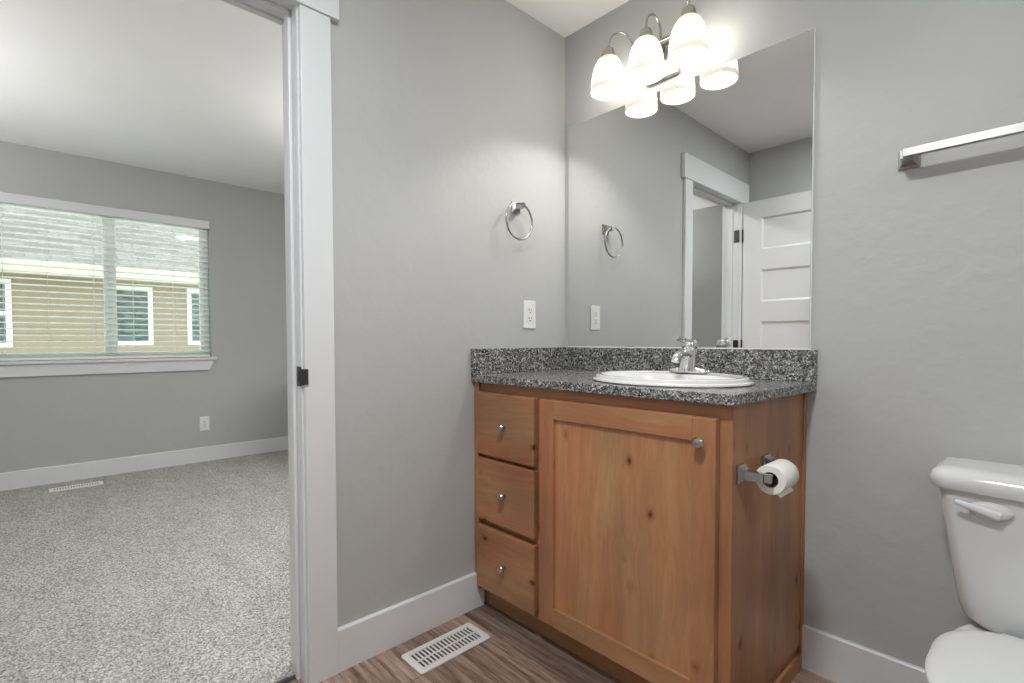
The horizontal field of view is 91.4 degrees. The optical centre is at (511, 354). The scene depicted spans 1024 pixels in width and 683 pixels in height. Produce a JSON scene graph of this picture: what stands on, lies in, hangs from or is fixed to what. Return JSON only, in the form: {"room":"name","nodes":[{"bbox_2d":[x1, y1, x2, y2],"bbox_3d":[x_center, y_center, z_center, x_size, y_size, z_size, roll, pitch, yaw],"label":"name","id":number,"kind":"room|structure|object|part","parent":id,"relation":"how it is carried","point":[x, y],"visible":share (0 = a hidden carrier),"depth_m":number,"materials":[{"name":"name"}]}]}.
{"room":"bathroom","nodes":[
{"label":"bathroom","id":0,"kind":"room"},
{"bbox_2d":[0,141,287,472],"bbox_3d":[-3.142,-0.240,3.906,4.070,2.500,0.154,-2,2,-43],"label":"wall","id":1,"kind":"structure","parent":0,"point":[46,421],"depth_m":4.13,"materials":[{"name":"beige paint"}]},
{"bbox_2d":[0,192,209,360],"bbox_3d":[-3.127,-0.553,3.889,1.354,1.169,0.076,-2,2,-43],"label":"window blind","id":2,"kind":"object","parent":1,"relation":"attached to","point":[5,197],"visible":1,"depth_m":3.85,"materials":[{"name":"white plastic"}]},
{"bbox_3d":[-3.561,-0.520,3.496,0.002,1.115,0.055,-2,2,-43],"label":"ladder cord","id":3,"kind":"part","parent":2,"relation":"part of","materials":[{"name":"white fabric"}]},
{"bbox_3d":[-3.393,-0.525,3.653,0.002,1.115,0.055,-2,2,-43],"label":"ladder cord","id":4,"kind":"part","parent":2,"relation":"part of","materials":[{"name":"white fabric"}]},
{"bbox_3d":[-3.204,-0.530,3.831,0.002,1.115,0.055,-2,2,-43],"label":"ladder cord","id":5,"kind":"part","parent":2,"relation":"part of","materials":[{"name":"white fabric"}]},
{"bbox_3d":[-3.134,0.021,3.912,1.344,0.019,0.047,-2,2,-43],"label":"rail","id":6,"kind":"part","parent":2,"relation":"part of","materials":[{"name":"white plastic"}]},
{"bbox_3d":[-3.029,-0.535,3.995,0.002,1.115,0.055,-2,2,-43],"label":"ladder cord","id":7,"kind":"part","parent":2,"relation":"part of","materials":[{"name":"white fabric"}]},
{"bbox_3d":[-2.832,-0.541,4.180,0.002,1.115,0.055,-2,2,-43],"label":"ladder cord","id":8,"kind":"part","parent":2,"relation":"part of","materials":[{"name":"white fabric"}]},
{"bbox_2d":[0,202,209,360],"bbox_3d":[-3.170,-0.548,3.933,1.360,1.185,0.054,-2,2,-43],"label":"window","id":9,"kind":"structure","parent":1,"relation":"attached to","point":[204,340],"depth_m":3.94,"materials":[{"name":"white plastic"}]},
{"bbox_3d":[-3.406,-0.541,3.712,0.623,1.095,0.030,-2,2,-43],"label":"sash","id":10,"kind":"part","parent":9,"relation":"part of","materials":[{"name":"white plastic"}]},
{"bbox_3d":[-2.931,-0.555,4.158,0.613,1.095,0.030,-2,2,-43],"label":"sash","id":11,"kind":"part","parent":9,"relation":"part of","materials":[{"name":"white plastic"}]},
{"bbox_2d":[0,436,287,490],"bbox_3d":[-3.106,0.881,3.902,3.870,0.140,0.014,-2,2,-43],"label":"baseboard","id":12,"kind":"structure","parent":1,"relation":"attached to","point":[84,470],"depth_m":3.97,"materials":[{"name":"white wood"}]},
{"bbox_2d":[200,416,209,430],"bbox_3d":[-2.656,0.595,4.320,0.073,0.120,0.008,-2,2,-43],"label":"wall outlet","id":13,"kind":"object","parent":1,"relation":"attached to","point":[204,421],"visible":1,"depth_m":4.32,"materials":[{"name":"white plastic"}]},
{"bbox_2d":[202,419,206,427],"bbox_3d":[-2.655,0.595,4.319,0.034,0.068,0.003,-2,2,-43],"label":"receptacle","id":14,"kind":"object","parent":13,"relation":"attached to","point":[204,421],"depth_m":4.32,"materials":[{"name":"grey plastic"}]},
{"bbox_2d":[0,0,628,194],"bbox_3d":[-0.938,-1.467,1.521,4.070,0.080,6.600,-2,2,-43],"label":"ceiling","id":15,"kind":"structure","parent":0,"point":[190,88],"depth_m":2.66,"materials":[{"name":"white paint"}]},
{"bbox_2d":[0,449,835,682],"bbox_3d":[-0.933,1.034,1.593,4.070,0.076,6.600,-2,2,-43],"label":"floor","id":16,"kind":"structure","parent":0,"point":[179,573],"depth_m":2.04,"materials":[{"name":"grey carpet"}]},
{"bbox_2d":[49,481,103,492],"bbox_3d":[-3.110,0.941,3.572,0.292,0.005,0.110,-2,2,-43],"label":"floor vent","id":17,"kind":"object","parent":16,"relation":"in","point":[97,482],"visible":1,"depth_m":3.56,"materials":[{"name":"white plastic"}]},
{"bbox_2d":[277,675,295,682],"bbox_3d":[-0.933,1.013,1.330,0.710,0.013,0.018,-2,2,-43],"label":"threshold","id":18,"kind":"structure","parent":16,"relation":"on","point":[293,677],"depth_m":1.54,"materials":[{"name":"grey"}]},
{"bbox_2d":[401,623,489,673],"bbox_3d":[-0.223,1.004,1.724,0.292,0.005,0.128,-2,2,-43],"label":"floor vent","id":19,"kind":"object","parent":16,"relation":"in","point":[428,656],"visible":1,"depth_m":1.71,"materials":[{"name":"white metal"}]},
{"bbox_2d":[474,382,806,682],"bbox_3d":[0.381,0.558,1.774,0.583,0.894,1.015,-2,2,-43],"label":"vanity cabinet","id":20,"kind":"object","parent":16,"relation":"on","point":[621,531],"visible":0.92,"depth_m":1.47,"materials":[{"name":"brown wood"}]},
{"bbox_3d":[-0.037,0.782,1.824,0.030,0.031,0.031,-2,2,-43],"label":"knob","id":21,"kind":"part","parent":20,"relation":"part of","materials":[{"name":"silver metal"}]},
{"bbox_3d":[-0.038,0.517,1.816,0.030,0.031,0.031,-2,2,-43],"label":"knob","id":22,"kind":"part","parent":20,"relation":"part of","materials":[{"name":"silver metal"}]},
{"bbox_3d":[-0.038,0.265,1.809,0.030,0.031,0.031,-2,2,-43],"label":"knob","id":23,"kind":"part","parent":20,"relation":"part of","materials":[{"name":"silver metal"}]},
{"bbox_3d":[-0.022,0.781,1.847,0.024,0.244,0.308,-2,2,-43],"label":"drawer","id":24,"kind":"part","parent":20,"relation":"part of","materials":[{"name":"brown wood"}]},
{"bbox_3d":[-0.022,0.516,1.840,0.024,0.238,0.308,-2,2,-43],"label":"drawer","id":25,"kind":"part","parent":20,"relation":"part of","materials":[{"name":"brown wood"}]},
{"bbox_3d":[-0.023,0.264,1.832,0.024,0.238,0.308,-2,2,-43],"label":"drawer","id":26,"kind":"part","parent":20,"relation":"part of","materials":[{"name":"brown wood"}]},
{"bbox_3d":[0.201,0.912,1.636,0.004,0.036,0.930,-2,2,-43],"label":"frame rail","id":27,"kind":"part","parent":20,"relation":"part of","materials":[{"name":"brown wood"}]},
{"bbox_3d":[0.200,0.137,1.613,0.004,0.041,0.930,-2,2,-43],"label":"frame rail","id":28,"kind":"part","parent":20,"relation":"part of","materials":[{"name":"brown wood"}]},
{"bbox_3d":[0.310,0.881,1.496,0.025,0.063,0.482,-2,2,-43],"label":"door rail","id":29,"kind":"part","parent":20,"relation":"part of","materials":[{"name":"brown wood"}]},
{"bbox_3d":[0.313,0.534,1.489,0.016,0.640,0.490,-2,2,-43],"label":"cabinet door","id":30,"kind":"part","parent":20,"relation":"part of","materials":[{"name":"brown wood"}]},
{"bbox_3d":[0.309,0.186,1.476,0.025,0.063,0.482,-2,2,-43],"label":"door rail","id":31,"kind":"part","parent":20,"relation":"part of","materials":[{"name":"brown wood"}]},
{"bbox_2d":[471,347,817,405],"bbox_3d":[0.399,0.045,1.759,0.558,0.129,1.043,-2,2,-43],"label":"countertop","id":32,"kind":"structure","parent":20,"relation":"on","point":[774,374],"depth_m":1.75,"materials":[{"name":"grey stone"}]},
{"bbox_2d":[592,371,753,387],"bbox_3d":[0.504,0.153,1.616,0.430,0.178,0.512,-2,2,-43],"label":"sink","id":33,"kind":"object","parent":32,"relation":"in","point":[636,378],"visible":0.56,"depth_m":1.50,"materials":[{"name":"white ceramic"}]},
{"bbox_2d":[669,336,710,373],"bbox_3d":[0.593,-0.002,1.728,0.142,0.128,0.131,0,2,-10],"label":"faucet","id":34,"kind":"object","parent":32,"relation":"on","point":[687,354],"visible":1,"depth_m":1.70,"materials":[{"name":"silver metal"}]},
{"bbox_3d":[0.577,0.004,1.697,0.112,0.046,0.039,-2,2,-43],"label":"spout","id":35,"kind":"part","parent":34,"relation":"part of","materials":[{"name":"silver metal"}]},
{"bbox_3d":[0.596,-0.042,1.714,0.108,0.047,0.052,-2,2,-43],"label":"lever","id":36,"kind":"part","parent":34,"relation":"part of","materials":[{"name":"silver metal"}]},
{"bbox_3d":[0.615,0.052,1.734,0.052,0.020,0.148,-2,2,-43],"label":"plate","id":37,"kind":"part","parent":34,"relation":"part of","materials":[{"name":"silver metal"}]},
{"bbox_3d":[0.472,0.223,1.263,0.030,0.031,0.031,-2,2,-43],"label":"knob","id":38,"kind":"part","parent":20,"relation":"part of","materials":[{"name":"silver metal"}]},
{"bbox_2d":[736,453,794,484],"bbox_3d":[0.665,0.301,1.300,0.209,0.047,0.077,-2,2,-43],"label":"toilet paper holder","id":39,"kind":"object","parent":20,"relation":"attached to","point":[743,474],"visible":0.57,"depth_m":1.25,"materials":[{"name":"silver metal"}]},
{"bbox_3d":[0.606,0.303,1.244,0.047,0.047,0.077,-2,2,-43],"label":"post","id":40,"kind":"part","parent":39,"relation":"part of","materials":[{"name":"silver metal"}]},
{"bbox_2d":[756,459,798,497],"bbox_3d":[0.674,0.311,1.270,0.096,0.076,0.073,-2,2,-43],"label":"toilet paper roll","id":41,"kind":"object","parent":39,"relation":"on","point":[786,473],"visible":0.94,"depth_m":1.24,"materials":[{"name":"white paper"}]},
{"bbox_3d":[0.725,0.299,1.355,0.047,0.047,0.075,-2,2,-43],"label":"post","id":42,"kind":"part","parent":39,"relation":"part of","materials":[{"name":"silver metal"}]},
{"bbox_3d":[0.748,0.989,1.447,0.482,0.048,0.013,-2,2,-42],"label":"shoe moulding","id":43,"kind":"part","parent":20,"relation":"part of","materials":[{"name":"brown wood"}]},
{"bbox_2d":[925,457,1023,682],"bbox_3d":[1.060,0.651,0.958,0.696,0.751,0.456,-2,2,-43],"label":"toilet","id":44,"kind":"object","parent":16,"relation":"on","point":[982,501],"visible":1,"depth_m":1.12,"materials":[{"name":"white glazed porcelain"}]},
{"bbox_3d":[0.978,0.626,0.880,0.469,0.022,0.388,-2,2,-43],"label":"seat lid","id":45,"kind":"part","parent":44,"relation":"part of","materials":[{"name":"white plastic"}]},
{"bbox_3d":[1.058,0.839,0.961,0.655,0.374,0.372,-2,2,-43],"label":"bowl","id":46,"kind":"part","parent":44,"relation":"part of","materials":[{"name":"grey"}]},
{"bbox_3d":[1.231,0.296,1.109,0.226,0.050,0.456,-2,2,-43],"label":"tank lid","id":47,"kind":"part","parent":44,"relation":"part of","materials":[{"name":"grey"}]},
{"bbox_3d":[1.235,0.482,1.117,0.203,0.322,0.422,-2,2,-43],"label":"tank","id":48,"kind":"part","parent":44,"relation":"part of","materials":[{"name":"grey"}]},
{"bbox_3d":[1.067,0.353,1.132,0.023,0.038,0.098,-2,2,-43],"label":"flush lever","id":49,"kind":"part","parent":44,"relation":"part of","materials":[{"name":"white plastic"}]},
{"bbox_2d":[330,0,564,627],"bbox_3d":[-0.550,-0.210,1.644,2.090,2.440,0.100,-2,2,-43],"label":"wall","id":50,"kind":"structure","parent":0,"point":[446,114],"depth_m":1.81,"materials":[{"name":"grey paint"}]},
{"bbox_2d":[221,0,283,24],"bbox_3d":[-0.976,-1.096,1.307,0.935,0.148,0.025,-2,2,-43],"label":"trim","id":51,"kind":"structure","parent":50,"relation":"attached to","point":[239,4],"depth_m":1.50,"materials":[{"name":"white wood"}]},
{"bbox_2d":[238,0,306,682],"bbox_3d":[-0.929,-0.013,1.294,0.750,2.066,0.104,-2,2,-43],"label":"trim","id":52,"kind":"structure","parent":50,"relation":"attached to","point":[282,9],"depth_m":1.52,"materials":[{"name":"white wood"}]},
{"bbox_2d":[282,23,292,663],"bbox_3d":[-0.679,-0.018,1.609,0.084,2.026,0.018,-2,2,-43],"label":"trim","id":53,"kind":"structure","parent":50,"relation":"attached to","point":[283,23],"depth_m":1.58,"materials":[{"name":"white wood"}]},
{"bbox_2d":[297,366,308,386],"bbox_3d":[-0.636,0.066,1.504,0.057,0.060,0.014,1,2,34],"label":"strike plate","id":54,"kind":"object","parent":50,"relation":"attached to","point":[302,374],"visible":1,"depth_m":1.49,"materials":[{"name":"grey metal"}]},
{"bbox_2d":[285,0,338,22],"bbox_3d":[-0.889,-1.094,1.217,0.959,0.148,0.025,-2,2,-43],"label":"trim","id":55,"kind":"structure","parent":50,"relation":"attached to","point":[330,8],"depth_m":1.51,"materials":[{"name":"white wood"}]},
{"bbox_2d":[298,4,337,682],"bbox_3d":[-0.591,-0.008,1.530,0.092,2.042,0.018,-2,2,-43],"label":"trim","id":56,"kind":"structure","parent":50,"relation":"attached to","point":[314,30],"depth_m":1.52,"materials":[{"name":"white wood"}]},
{"bbox_2d":[338,572,483,672],"bbox_3d":[-0.337,0.936,1.798,0.607,0.138,0.014,-2,2,-43],"label":"baseboard","id":57,"kind":"structure","parent":50,"relation":"attached to","point":[362,639],"depth_m":1.75,"materials":[{"name":"white wood"}]},
{"bbox_2d":[505,200,532,240],"bbox_3d":[0.019,-0.555,2.066,0.156,0.169,0.052,-2,2,-43],"label":"towel ring","id":58,"kind":"object","parent":50,"relation":"attached to","point":[515,206],"visible":1,"depth_m":2.07,"materials":[{"name":"silver metal"}]},
{"bbox_2d":[523,300,535,328],"bbox_3d":[0.076,-0.173,2.160,0.073,0.120,0.008,-2,2,-43],"label":"wall outlet","id":59,"kind":"object","parent":50,"relation":"attached to","point":[529,307],"visible":1,"depth_m":2.15,"materials":[{"name":"white plastic"}]},
{"bbox_2d":[527,306,532,322],"bbox_3d":[0.078,-0.173,2.159,0.034,0.068,0.003,-2,2,-43],"label":"receptacle","id":60,"kind":"object","parent":59,"relation":"attached to","point":[529,308],"depth_m":2.16,"materials":[{"name":"grey plastic"}]},
{"bbox_2d":[565,0,1023,668],"bbox_3d":[1.292,-0.174,1.284,0.100,2.500,3.150,-2,2,-43],"label":"wall","id":61,"kind":"structure","parent":0,"point":[917,318],"depth_m":1.43,"materials":[{"name":"grey paint"}]},
{"bbox_2d":[591,0,709,100],"bbox_3d":[0.515,-1.156,1.867,0.192,0.245,0.474,-2,2,-43],"label":"vanity light","id":62,"kind":"object","parent":61,"relation":"attached to","point":[651,62],"visible":1,"depth_m":1.82,"materials":[{"name":"white glass"}]},
{"bbox_3d":[0.380,-1.104,1.973,0.138,0.136,0.138,-2,2,-43],"label":"lamp shade","id":63,"kind":"part","parent":62,"relation":"part of","materials":[{"name":"white glass"}]},
{"bbox_3d":[0.432,-1.234,1.980,0.115,0.093,0.018,0,2,-7],"label":"arm","id":64,"kind":"part","parent":62,"relation":"part of","materials":[{"name":"silver metal"}]},
{"bbox_3d":[0.495,-1.101,1.851,0.138,0.136,0.138,-2,2,-43],"label":"lamp shade","id":65,"kind":"part","parent":62,"relation":"part of","materials":[{"name":"white glass"}]},
{"bbox_3d":[0.530,-1.204,1.875,0.097,0.149,0.011,-1,2,-37],"label":"arm","id":66,"kind":"part","parent":62,"relation":"part of","materials":[{"name":"silver metal"}]},
{"bbox_3d":[0.578,-1.125,1.925,0.022,0.132,0.144,-2,2,-43],"label":"plate","id":67,"kind":"part","parent":62,"relation":"part of","materials":[{"name":"silver metal"}]},
{"bbox_3d":[0.610,-1.097,1.728,0.138,0.136,0.138,-2,2,-43],"label":"lamp shade","id":68,"kind":"part","parent":62,"relation":"part of","materials":[{"name":"white glass"}]},
{"bbox_2d":[565,347,817,381],"bbox_3d":[0.603,0.026,1.936,0.020,0.101,1.023,-2,2,-43],"label":"backsplash","id":69,"kind":"structure","parent":61,"relation":"attached to","point":[764,364],"depth_m":1.78,"materials":[{"name":"grey stone"}]},
{"bbox_2d":[568,28,815,349],"bbox_3d":[0.602,-0.525,1.930,0.006,1.000,0.998,-2,2,-43],"label":"wall mirror","id":70,"kind":"object","parent":61,"relation":"attached to","point":[690,201],"visible":0.98,"depth_m":1.83,"materials":[{"name":"white mirror"}]},
{"bbox_2d":[801,624,925,682],"bbox_3d":[1.600,0.958,0.908,0.014,0.138,1.936,-2,2,-43],"label":"baseboard","id":71,"kind":"structure","parent":61,"relation":"attached to","point":[836,659],"depth_m":1.51,"materials":[{"name":"white wood"}]},
{"bbox_2d":[898,121,1023,170],"bbox_3d":[1.287,-0.537,1.145,0.082,0.050,0.658,-2,2,-43],"label":"towel bar","id":72,"kind":"object","parent":61,"relation":"attached to","point":[909,157],"visible":1,"depth_m":1.27,"materials":[{"name":"silver metal"}]},
{"label":"outside","id":73,"kind":"structure","parent":0,"visible":0},
{"bbox_3d":[-9.975,1.199,11.787,30.000,0.080,20.270,-2,2,-43],"label":"ground","id":74,"kind":"structure","parent":73,"visible":0},
{"bbox_2d":[0,206,199,352],"bbox_3d":[-10.730,-1.501,12.508,17.000,5.280,10.880,-2,2,-43],"label":"house","id":75,"kind":"structure","parent":74,"relation":"on","point":[175,340],"depth_m":9.05,"materials":[{"name":"beige"}]}
]}

